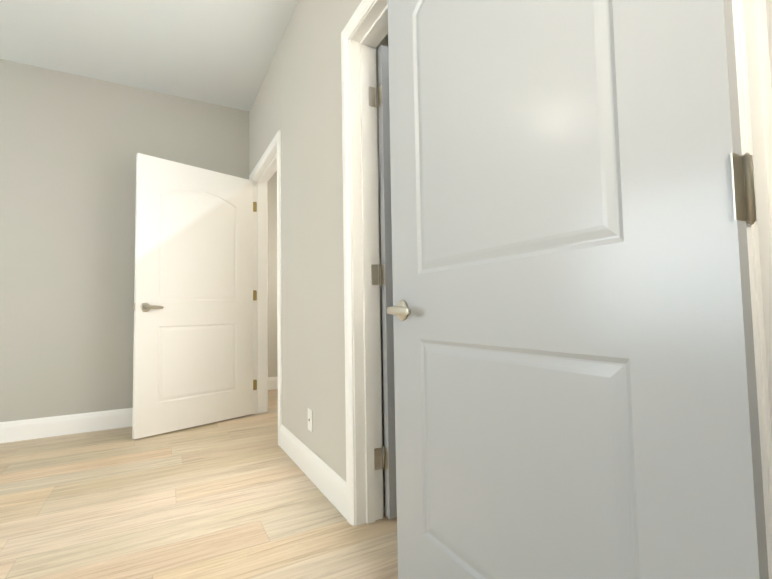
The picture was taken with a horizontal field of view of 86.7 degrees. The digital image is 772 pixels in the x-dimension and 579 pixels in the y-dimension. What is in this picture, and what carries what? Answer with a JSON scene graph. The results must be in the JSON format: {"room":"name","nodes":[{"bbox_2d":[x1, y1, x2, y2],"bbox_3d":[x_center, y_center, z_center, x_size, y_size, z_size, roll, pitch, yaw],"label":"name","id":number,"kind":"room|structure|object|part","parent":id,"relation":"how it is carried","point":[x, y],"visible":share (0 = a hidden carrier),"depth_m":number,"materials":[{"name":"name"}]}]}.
{"room":"empty bedroom","nodes":[
{"label":"empty bedroom","id":0,"kind":"room"},
{"bbox_2d":[0,59,248,421],"bbox_3d":[-2.947,-0.301,2.872,4.053,2.750,0.120,1,-3,-29],"label":"wall","id":1,"kind":"structure","parent":0,"point":[72,146],"depth_m":3.13,"materials":[{"name":"paint"}]},
{"bbox_2d":[0,408,132,442],"bbox_3d":[-2.925,0.997,2.713,3.903,0.142,0.040,1,-3,-29],"label":"baseboard","id":2,"kind":"structure","parent":1,"relation":"attached to","point":[19,430],"depth_m":3.02,"materials":[{"name":"white"}]},
{"bbox_2d":[0,0,297,110],"bbox_3d":[-1.415,-1.844,1.354,5.960,0.120,6.600,1,-3,-29],"label":"ceiling","id":3,"kind":"structure","parent":0,"point":[220,52],"depth_m":2.81,"materials":[{"name":"paint"}]},
{"bbox_2d":[0,389,397,578],"bbox_3d":[-1.365,1.022,1.205,5.960,0.120,6.600,1,-3,-29],"label":"floor","id":4,"kind":"structure","parent":0,"point":[242,497],"depth_m":1.80,"materials":[{"name":"beige wood"}]},
{"bbox_2d":[267,171,277,376],"bbox_3d":[-1.068,-0.226,4.935,1.230,2.750,0.100,1,-3,-29],"label":"wall","id":5,"kind":"structure","parent":0,"point":[272,266],"depth_m":4.73,"materials":[{"name":"paint"}]},
{"bbox_2d":[268,376,277,389],"bbox_3d":[-1.018,1.073,4.817,1.230,0.142,0.014,1,-3,-29],"label":"baseboard","id":6,"kind":"structure","parent":5,"relation":"attached to","point":[272,383],"depth_m":4.65,"materials":[{"name":"white wood"}]},
{"bbox_2d":[249,0,361,480],"bbox_3d":[-0.065,-0.411,1.719,0.120,2.750,4.690,1,-3,-29],"label":"wall","id":7,"kind":"structure","parent":0,"point":[297,102],"depth_m":2.21,"materials":[{"name":"paint"}]},
{"bbox_2d":[132,153,252,438],"bbox_3d":[-1.457,0.040,3.222,0.088,2.030,0.905,-4,-4,43],"label":"door leaf","id":8,"kind":"structure","parent":7,"relation":"in","point":[193,354],"depth_m":3.17,"materials":[{"name":"white wood"}]},
{"bbox_3d":[-1.682,0.127,2.945,0.052,0.065,0.138,-4,-4,42],"label":"door handle","id":9,"kind":"part","parent":8,"relation":"part of","materials":[{"name":"silver metal"}]},
{"bbox_2d":[249,130,281,445],"bbox_3d":[-0.901,-0.001,3.228,0.156,2.116,1.044,1,-3,-29],"label":"door frame","id":10,"kind":"structure","parent":7,"relation":"attached to","point":[267,167],"depth_m":3.59,"materials":[{"name":"white wood"}]},
{"bbox_3d":[-1.155,0.047,3.603,0.034,1.659,0.003,1,-3,-29],"label":"door hinge leaf trim","id":11,"kind":"part","parent":10,"relation":"part of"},
{"bbox_2d":[308,408,312,431],"bbox_3d":[-0.408,0.696,2.183,0.012,0.115,0.070,1,-3,-29],"label":"outlet","id":12,"kind":"object","parent":7,"relation":"attached to","point":[310,424],"visible":1,"depth_m":2.17,"materials":[{"name":"white plastic"}]},
{"bbox_2d":[280,424,346,519],"bbox_3d":[-0.424,0.927,2.207,0.014,0.142,1.101,1,-3,-29],"label":"baseboard","id":13,"kind":"structure","parent":7,"relation":"attached to","point":[325,479],"depth_m":2.05,"materials":[{"name":"white"}]},
{"bbox_2d":[341,0,387,525],"bbox_3d":[0.102,-0.113,1.410,0.156,2.116,0.914,1,-3,-29],"label":"door frame","id":14,"kind":"structure","parent":7,"relation":"attached to","point":[364,32],"depth_m":1.74,"materials":[{"name":"white wood"}]},
{"bbox_3d":[-0.049,-0.068,1.768,0.034,1.659,0.003,1,-3,-29],"label":"door hinge leaf trim","id":15,"kind":"part","parent":14,"relation":"part of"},
{"bbox_2d":[376,45,396,518],"bbox_3d":[0.320,-0.057,1.951,0.780,2.030,0.044,1,-3,-29],"label":"door leaf","id":16,"kind":"structure","parent":7,"relation":"in","point":[387,301],"depth_m":1.76,"materials":[{"name":"grey wood"}]},
{"bbox_3d":[-0.017,-0.069,1.767,0.011,1.668,0.042,1,-3,-29],"label":"door hinges","id":17,"kind":"part","parent":16,"relation":"part of","materials":[{"name":"silver metal"}]},
{"bbox_2d":[387,0,768,578],"bbox_3d":[0.236,-0.109,0.932,0.088,2.030,0.923,1,-3,-29],"label":"door leaf","id":18,"kind":"structure","parent":7,"relation":"in","point":[575,379],"depth_m":0.76,"materials":[{"name":"grey wood"}]},
{"bbox_3d":[0.048,0.062,1.233,0.052,0.065,0.138,1,-3,-29],"label":"door handle","id":19,"kind":"part","parent":18,"relation":"part of","materials":[{"name":"silver metal"}]},
{"bbox_3d":[0.476,-0.141,0.545,0.042,1.668,0.011,1,-3,-29],"label":"door hinges","id":20,"kind":"part","parent":18,"relation":"part of","materials":[{"name":"silver metal"}]},
{"bbox_2d":[732,0,771,578],"bbox_3d":[0.777,-0.189,0.189,0.156,2.116,1.048,1,-3,-29],"label":"door frame","id":21,"kind":"structure","parent":7,"relation":"attached to","point":[752,21],"depth_m":0.56,"materials":[{"name":"white wood"}]},
{"bbox_2d":[376,33,387,445],"bbox_3d":[0.174,-0.364,2.700,1.247,2.750,0.120,1,-3,-29],"label":"wall","id":22,"kind":"structure","parent":0,"point":[384,42],"depth_m":2.52,"materials":[{"name":"paint"}]}
]}

